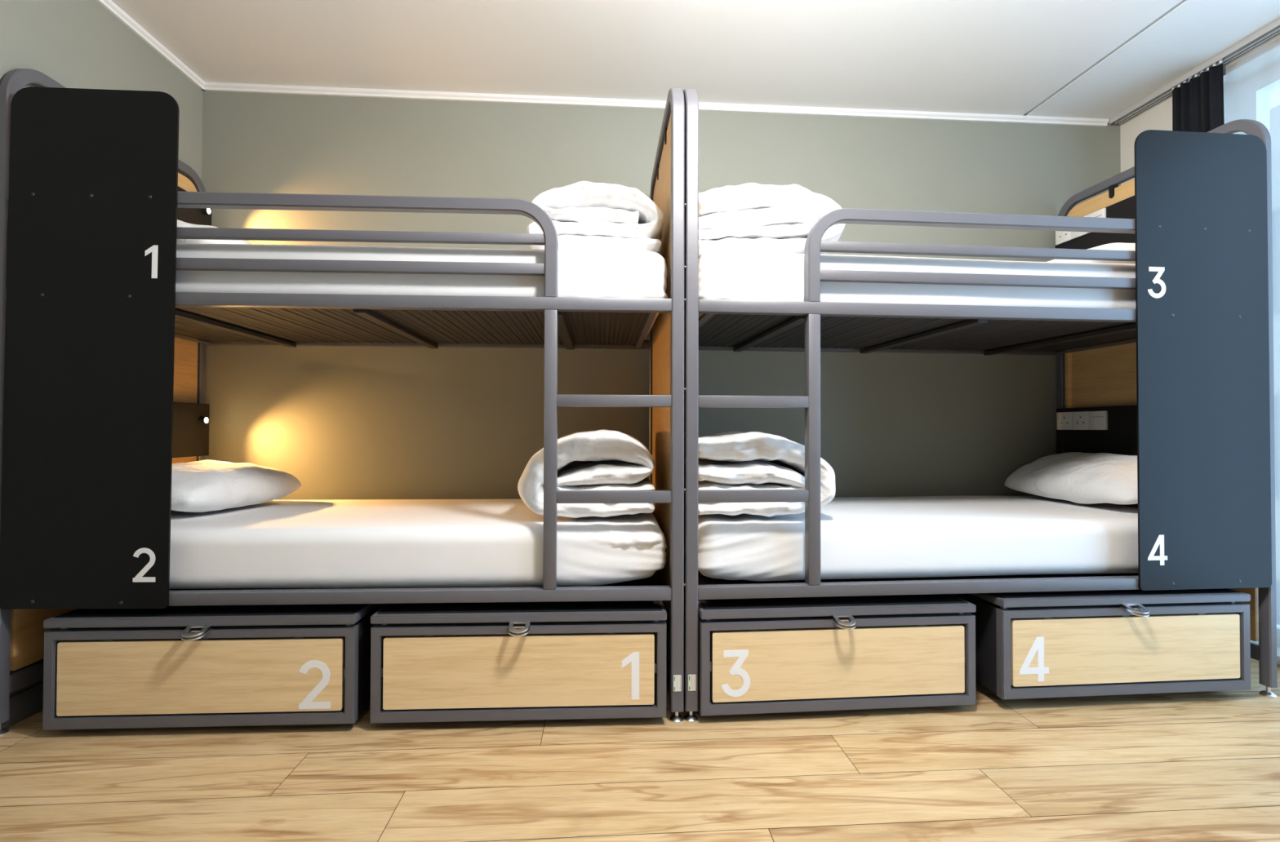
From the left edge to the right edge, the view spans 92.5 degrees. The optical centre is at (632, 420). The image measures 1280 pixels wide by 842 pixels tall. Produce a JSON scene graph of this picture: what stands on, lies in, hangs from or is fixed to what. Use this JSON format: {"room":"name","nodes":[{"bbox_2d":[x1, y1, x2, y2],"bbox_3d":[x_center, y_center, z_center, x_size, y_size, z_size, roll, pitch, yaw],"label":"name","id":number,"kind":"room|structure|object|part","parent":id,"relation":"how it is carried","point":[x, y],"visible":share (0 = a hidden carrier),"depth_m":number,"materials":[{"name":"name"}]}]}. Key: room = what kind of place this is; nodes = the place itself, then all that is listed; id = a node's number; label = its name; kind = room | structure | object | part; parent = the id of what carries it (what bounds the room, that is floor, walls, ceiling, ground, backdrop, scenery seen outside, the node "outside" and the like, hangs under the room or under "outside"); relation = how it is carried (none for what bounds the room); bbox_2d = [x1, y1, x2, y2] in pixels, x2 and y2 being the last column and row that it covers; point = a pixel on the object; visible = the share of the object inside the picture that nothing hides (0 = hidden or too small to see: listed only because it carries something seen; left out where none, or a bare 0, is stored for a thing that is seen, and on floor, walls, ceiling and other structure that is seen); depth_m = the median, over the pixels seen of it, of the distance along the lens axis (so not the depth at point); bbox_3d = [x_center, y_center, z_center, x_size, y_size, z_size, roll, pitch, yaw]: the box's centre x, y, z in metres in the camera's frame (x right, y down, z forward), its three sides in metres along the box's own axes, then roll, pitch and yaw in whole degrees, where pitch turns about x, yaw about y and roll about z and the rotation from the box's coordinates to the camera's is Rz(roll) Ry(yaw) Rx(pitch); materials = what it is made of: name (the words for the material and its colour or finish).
{"room":"dormitory","nodes":[
{"label":"dormitory","id":0,"kind":"room"},
{"bbox_2d":[0,0,202,696],"bbox_3d":[-1.920,-0.428,0.219,0.150,2.800,5.353,0,-1,-3],"label":"wall","id":1,"kind":"structure","parent":0,"point":[75,43],"depth_m":2.20,"materials":[{"name":"grey paint"}]},
{"bbox_2d":[1,681,43,728],"bbox_3d":[-1.841,0.877,0.155,0.012,0.090,5.253,0,-1,-3],"label":"baseboard","id":2,"kind":"structure","parent":1,"relation":"attached to","point":[28,702],"depth_m":1.94,"materials":[{"name":"grey"}]},
{"bbox_2d":[96,0,204,88],"bbox_3d":[-1.829,-1.563,0.188,0.022,0.030,5.253,0,-1,-3],"label":"trim","id":3,"kind":"structure","parent":1,"relation":"attached to","point":[109,5],"depth_m":2.47,"materials":[{"name":"white"}]},
{"bbox_2d":[0,658,1279,841],"bbox_3d":[0.346,0.930,0.285,5.400,0.002,6.505,0,-1,-3],"label":"floor","id":4,"kind":"structure","parent":0,"point":[1190,766],"depth_m":1.62,"materials":[{"name":"brown wood"}]},
{"bbox_2d":[42,604,386,730],"bbox_3d":[-1.313,0.773,2.199,0.906,0.354,0.839,0,-1,-3],"label":"box","id":5,"kind":"object","parent":4,"relation":"on","point":[197,666],"visible":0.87,"depth_m":1.84,"materials":[{"name":"grey"}]},
{"bbox_3d":[-1.296,0.771,1.848,0.829,0.217,0.012,0,-1,-3],"label":"panel","id":6,"kind":"part","parent":5,"relation":"part of","materials":[{"name":"brown wood"}]},
{"bbox_3d":[-1.314,0.598,2.236,0.880,0.002,0.750,0,-1,-3],"label":"lid","id":7,"kind":"part","parent":5,"relation":"part of","materials":[{"name":"black metal"}]},
{"bbox_3d":[-1.314,0.611,2.230,0.906,0.025,0.782,0,-1,-3],"label":"lid","id":8,"kind":"part","parent":5,"relation":"part of","materials":[{"name":"grey metal"}]},
{"bbox_2d":[0,68,686,736],"bbox_3d":[-0.900,-0.080,2.359,2.099,2.066,0.956,0,-1,-3],"label":"bunk bed","id":9,"kind":"object","parent":4,"relation":"on","point":[103,362],"visible":0.78,"depth_m":1.86,"materials":[{"name":"grey metal"}]},
{"bbox_3d":[-1.636,-0.221,1.851,0.486,1.571,0.007,1,-1,-3],"label":"privacy panel","id":10,"kind":"part","parent":9,"relation":"part of","materials":[{"name":"black laminate"}]},
{"bbox_3d":[-1.926,-0.100,2.313,0.028,2.032,0.945,0,-1,-3],"label":"frame","id":11,"kind":"part","parent":9,"relation":"part of","materials":[{"name":"grey"}]},
{"bbox_3d":[-1.926,-0.143,2.313,0.016,1.835,0.841,0,-1,-3],"label":"headboard","id":12,"kind":"part","parent":9,"relation":"part of","materials":[{"name":"brown wood"}]},
{"bbox_2d":[198,416,208,424],"bbox_3d":[-1.877,-0.002,2.687,0.024,0.034,0.034,0,-1,-3],"label":"reading lamp","id":13,"kind":"object","parent":9,"relation":"attached to","point":[202,420],"depth_m":2.68,"materials":[{"name":"black"}]},
{"bbox_2d":[200,208,210,214],"bbox_3d":[-1.874,-0.925,2.699,0.024,0.034,0.034,0,-1,-3],"label":"reading lamp","id":14,"kind":"object","parent":9,"relation":"attached to","point":[203,211],"depth_m":2.69,"materials":[{"name":"black"}]},
{"bbox_3d":[-1.062,-0.547,1.907,1.655,0.310,0.040,0,-1,-3],"label":"guard rail","id":15,"kind":"part","parent":9,"relation":"part of","materials":[{"name":"grey metal"}]},
{"bbox_3d":[-0.882,-0.372,1.914,2.017,0.040,0.040,0,-1,-3],"label":"rail","id":16,"kind":"part","parent":9,"relation":"part of","materials":[{"name":"grey metal"}]},
{"bbox_2d":[168,499,666,589],"bbox_3d":[-0.883,0.442,2.354,1.970,0.204,0.877,0,-1,-3],"label":"mattress","id":17,"kind":"object","parent":9,"relation":"on","point":[323,544],"visible":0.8,"depth_m":1.95,"materials":[{"name":"white fabric"}]},
{"bbox_2d":[170,459,302,512],"bbox_3d":[-1.641,0.248,2.380,0.411,0.184,0.607,0,-1,9],"label":"pillow","id":18,"kind":"object","parent":17,"relation":"on","point":[202,486],"visible":0.82,"depth_m":2.26,"materials":[{"name":"white fabric"}]},
{"bbox_2d":[517,429,655,518],"bbox_3d":[-0.162,0.189,2.360,0.497,0.312,0.644,0,-1,-3],"label":"duvet","id":19,"kind":"object","parent":17,"relation":"on","point":[602,460],"visible":0.8,"depth_m":2.06,"materials":[{"name":"white fabric"}]},
{"bbox_3d":[-0.885,0.545,1.902,2.017,0.039,0.040,0,-1,-3],"label":"rail","id":20,"kind":"part","parent":9,"relation":"part of","materials":[{"name":"grey metal"}]},
{"bbox_2d":[175,243,667,338],"bbox_3d":[-0.881,-0.468,2.368,1.969,0.189,0.863,0,-1,-3],"label":"mattress","id":21,"kind":"object","parent":9,"relation":"on","point":[592,273],"visible":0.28,"depth_m":1.96,"materials":[{"name":"white fabric"}]},
{"bbox_2d":[176,219,251,244],"bbox_3d":[-1.642,-0.647,2.361,0.409,0.166,0.606,0,-1,3],"label":"pillow","id":22,"kind":"object","parent":21,"relation":"on","point":[180,224],"visible":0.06,"depth_m":2.12,"materials":[{"name":"white fabric"}]},
{"bbox_2d":[526,181,665,253],"bbox_3d":[-0.134,-0.702,2.365,0.485,0.259,0.610,0,-1,-3],"label":"duvet","id":23,"kind":"object","parent":21,"relation":"on","point":[586,215],"visible":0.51,"depth_m":2.09,"materials":[{"name":"white fabric"}]},
{"bbox_3d":[-0.926,-0.360,2.818,2.017,0.040,0.040,0,-1,-3],"label":"rail","id":24,"kind":"part","parent":9,"relation":"part of","materials":[{"name":"grey metal"}]},
{"bbox_3d":[0.123,-0.136,2.413,0.016,1.835,0.841,0,-1,-3],"label":"headboard","id":25,"kind":"part","parent":9,"relation":"part of","materials":[{"name":"brown wood"}]},
{"bbox_3d":[0.122,-0.093,2.412,0.040,2.032,0.945,0,-1,-3],"label":"frame","id":26,"kind":"part","parent":9,"relation":"part of","materials":[{"name":"grey metal"}]},
{"bbox_2d":[369,575,666,724],"bbox_3d":[-0.362,0.776,2.245,0.906,0.354,0.839,0,-1,-3],"label":"box","id":27,"kind":"object","parent":4,"relation":"on","point":[570,660],"visible":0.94,"depth_m":1.89,"materials":[{"name":"grey"}]},
{"bbox_3d":[-0.345,0.778,1.903,0.904,0.290,0.035,0,-1,-3],"label":"frame","id":28,"kind":"part","parent":27,"relation":"part of","materials":[{"name":"grey metal"}]},
{"bbox_3d":[-0.363,0.614,2.276,0.906,0.025,0.782,0,-1,-3],"label":"lid","id":29,"kind":"part","parent":27,"relation":"part of","materials":[{"name":"grey metal"}]},
{"bbox_3d":[-0.345,0.774,1.895,0.829,0.217,0.012,0,-1,-3],"label":"panel","id":30,"kind":"part","parent":27,"relation":"part of","materials":[{"name":"brown wood"}]},
{"bbox_3d":[-0.363,0.601,2.282,0.880,0.002,0.750,0,-1,-3],"label":"lid","id":31,"kind":"part","parent":27,"relation":"part of","materials":[{"name":"black metal"}]},
{"bbox_2d":[697,582,976,716],"bbox_3d":[0.636,0.780,2.318,0.913,0.354,0.839,0,-1,-5],"label":"box","id":32,"kind":"object","parent":4,"relation":"on","point":[797,655],"visible":0.86,"depth_m":1.97,"materials":[{"name":"grey"}]},
{"bbox_3d":[0.633,0.605,2.354,0.887,0.002,0.750,0,-1,-5],"label":"lid","id":33,"kind":"part","parent":32,"relation":"part of","materials":[{"name":"black metal"}]},
{"bbox_3d":[0.634,0.618,2.348,0.913,0.025,0.782,0,-1,-5],"label":"lid","id":34,"kind":"part","parent":32,"relation":"part of","materials":[{"name":"grey metal"}]},
{"bbox_3d":[0.668,0.778,1.968,0.836,0.217,0.012,0,-1,-5],"label":"panel","id":35,"kind":"part","parent":32,"relation":"part of","materials":[{"name":"brown wood"}]},
{"bbox_2d":[683,88,1277,723],"bbox_3d":[1.165,-0.072,2.507,2.086,2.066,0.956,0,-1,-5],"label":"bunk bed","id":36,"kind":"object","parent":4,"relation":"on","point":[1180,382],"visible":0.71,"depth_m":2.10,"materials":[{"name":"grey metal"}]},
{"bbox_3d":[0.168,-0.136,2.417,0.016,1.835,0.841,0,-1,-3],"label":"headboard","id":37,"kind":"part","parent":36,"relation":"part of","materials":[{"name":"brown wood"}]},
{"bbox_3d":[0.168,-0.093,2.417,0.040,2.032,0.945,0,-1,-3],"label":"frame","id":38,"kind":"part","parent":36,"relation":"part of","materials":[{"name":"grey metal"}]},
{"bbox_3d":[1.148,-0.352,2.967,1.967,0.040,0.040,0,-1,-5],"label":"rail","id":39,"kind":"part","parent":36,"relation":"part of","materials":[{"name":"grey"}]},
{"bbox_2d":[698,251,1135,318],"bbox_3d":[1.153,-0.464,2.515,1.961,0.195,0.863,0,-1,-5],"label":"mattress","id":40,"kind":"object","parent":36,"relation":"on","point":[733,276],"visible":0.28,"depth_m":2.07,"materials":[{"name":"white fabric"}]},
{"bbox_2d":[698,182,845,258],"bbox_3d":[0.476,-0.702,2.397,0.552,0.277,0.612,0,-1,-3],"label":"duvet","id":41,"kind":"object","parent":40,"relation":"on","point":[748,217],"visible":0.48,"depth_m":2.12,"materials":[{"name":"white fabric"}]},
{"bbox_2d":[1047,242,1135,263],"bbox_3d":[1.906,-0.632,2.614,0.452,0.152,0.661,0,-1,-5],"label":"pillow","id":42,"kind":"object","parent":40,"relation":"on","point":[1117,246],"visible":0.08,"depth_m":2.32,"materials":[{"name":"white fabric"}]},
{"bbox_3d":[1.210,-0.364,2.064,2.009,0.040,0.040,0,-1,-5],"label":"rail","id":43,"kind":"part","parent":36,"relation":"part of","materials":[{"name":"grey metal"}]},
{"bbox_2d":[697,495,1137,581],"bbox_3d":[1.149,0.449,2.514,1.961,0.201,0.849,0,-1,-5],"label":"mattress","id":44,"kind":"object","parent":36,"relation":"on","point":[971,535],"visible":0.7,"depth_m":2.11,"materials":[{"name":"white fabric"}]},
{"bbox_2d":[697,431,835,517],"bbox_3d":[0.453,0.193,2.389,0.502,0.302,0.635,0,-1,-3],"label":"duvet","id":45,"kind":"object","parent":44,"relation":"on","point":[730,460],"visible":0.72,"depth_m":2.09,"materials":[{"name":"white fabric"}]},
{"bbox_2d":[1004,452,1137,504],"bbox_3d":[1.963,0.242,2.638,0.333,0.208,0.689,0,-1,-5],"label":"pillow","id":46,"kind":"object","parent":44,"relation":"on","point":[1078,477],"visible":0.8,"depth_m":2.54,"materials":[{"name":"white fabric"}]},
{"bbox_3d":[1.208,0.553,2.052,2.009,0.039,0.040,0,-1,-5],"label":"rail","id":47,"kind":"part","parent":36,"relation":"part of","materials":[{"name":"grey metal"}]},
{"bbox_3d":[1.391,-0.538,2.083,1.647,0.310,0.040,0,-1,-5],"label":"guard rail","id":48,"kind":"part","parent":36,"relation":"part of","materials":[{"name":"grey metal"}]},
{"bbox_3d":[2.097,-0.909,2.980,0.010,0.086,0.094,0,-1,-5],"label":"socket plate","id":49,"kind":"part","parent":36,"relation":"part of","materials":[{"name":"white plastic"}]},
{"bbox_3d":[2.095,0.001,2.968,0.010,0.086,0.094,0,-1,-5],"label":"socket plate","id":50,"kind":"part","parent":36,"relation":"part of","materials":[{"name":"white plastic"}]},
{"bbox_3d":[2.106,-0.910,2.885,0.010,0.086,0.094,0,-1,-5],"label":"socket plate","id":51,"kind":"part","parent":36,"relation":"part of","materials":[{"name":"white plastic"}]},
{"bbox_3d":[2.103,0.000,2.873,0.010,0.086,0.094,0,-1,-5],"label":"socket plate","id":52,"kind":"part","parent":36,"relation":"part of","materials":[{"name":"white plastic"}]},
{"bbox_3d":[2.115,-0.911,2.791,0.010,0.086,0.094,0,-1,-5],"label":"socket plate","id":53,"kind":"part","parent":36,"relation":"part of","materials":[{"name":"white plastic"}]},
{"bbox_3d":[2.112,-0.001,2.778,0.010,0.086,0.094,0,-1,-5],"label":"socket plate","id":54,"kind":"part","parent":36,"relation":"part of","materials":[{"name":"white plastic"}]},
{"bbox_3d":[2.182,-0.128,2.605,0.016,1.835,0.841,0,-1,-5],"label":"headboard","id":55,"kind":"part","parent":36,"relation":"part of","materials":[{"name":"brown wood"}]},
{"bbox_3d":[2.182,-0.085,2.605,0.028,2.032,0.945,0,-1,-5],"label":"frame","id":56,"kind":"part","parent":36,"relation":"part of","materials":[{"name":"grey"}]},
{"bbox_3d":[1.964,-0.210,2.108,0.494,1.571,0.007,0,-1,-5],"label":"privacy panel","id":57,"kind":"part","parent":36,"relation":"part of","materials":[{"name":"grey metal"}]},
{"bbox_2d":[951,588,1250,700],"bbox_3d":[1.631,0.777,2.410,0.902,0.366,0.839,0,-1,-5],"label":"box","id":58,"kind":"object","parent":4,"relation":"on","point":[1042,645],"visible":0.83,"depth_m":2.06,"materials":[{"name":"grey"}]},
{"bbox_3d":[1.629,0.609,2.441,0.902,0.025,0.782,0,-1,-5],"label":"lid","id":59,"kind":"part","parent":58,"relation":"part of","materials":[{"name":"grey metal"}]},
{"bbox_3d":[1.629,0.596,2.447,0.876,0.002,0.750,0,-1,-5],"label":"lid","id":60,"kind":"part","parent":58,"relation":"part of","materials":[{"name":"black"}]},
{"bbox_3d":[1.663,0.769,2.061,0.825,0.217,0.012,0,-1,-5],"label":"panel","id":61,"kind":"part","parent":58,"relation":"part of","materials":[{"name":"brown wood"}]},
{"bbox_2d":[201,90,1120,500],"bbox_3d":[0.418,-0.384,3.041,5.201,2.800,0.150,0,-1,-4],"label":"wall","id":62,"kind":"structure","parent":0,"point":[348,423],"depth_m":2.92,"materials":[{"name":"grey paint"}]},
{"bbox_2d":[201,81,1109,126],"bbox_3d":[0.222,-1.521,2.955,4.389,0.030,0.022,0,-1,-4],"label":"trim","id":63,"kind":"structure","parent":62,"relation":"attached to","point":[209,86],"depth_m":2.93,"materials":[{"name":"white"}]},
{"bbox_2d":[111,0,1279,119],"bbox_3d":[0.626,-1.629,0.407,5.246,0.120,5.650,0,-1,-3],"label":"ceiling","id":64,"kind":"structure","parent":0,"point":[1090,59],"depth_m":2.52,"materials":[{"name":"white paint"}]},
{"bbox_2d":[1109,17,1279,124],"bbox_3d":[2.641,-1.546,0.456,0.071,0.033,5.318,0,-1,-4],"label":"track","id":65,"kind":"object","parent":64,"relation":"attached to","point":[1272,30],"visible":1,"depth_m":2.62,"materials":[{"name":"silver metal"}]},
{"bbox_2d":[1172,63,1224,132],"bbox_3d":[2.457,-0.277,2.663,0.055,2.446,0.245,0,-1,-3],"label":"curtain","id":66,"kind":"object","parent":65,"relation":"hanging from","point":[1197,104],"visible":0.11,"depth_m":2.65,"materials":[{"name":"black fabric"}]},
{"bbox_2d":[1226,36,1279,664],"bbox_3d":[2.522,-0.278,2.379,0.018,2.450,0.400,0,-1,-4],"label":"window","id":67,"kind":"structure","parent":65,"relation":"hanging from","point":[1252,81],"depth_m":2.42,"materials":[{"name":"white glass"}]},
{"bbox_2d":[1120,35,1279,666],"bbox_3d":[2.795,-0.412,0.471,0.240,2.800,5.607,0,-1,-4],"label":"wall","id":68,"kind":"structure","parent":0,"point":[1159,117],"depth_m":2.99,"materials":[{"name":"grey paint"}]}
]}

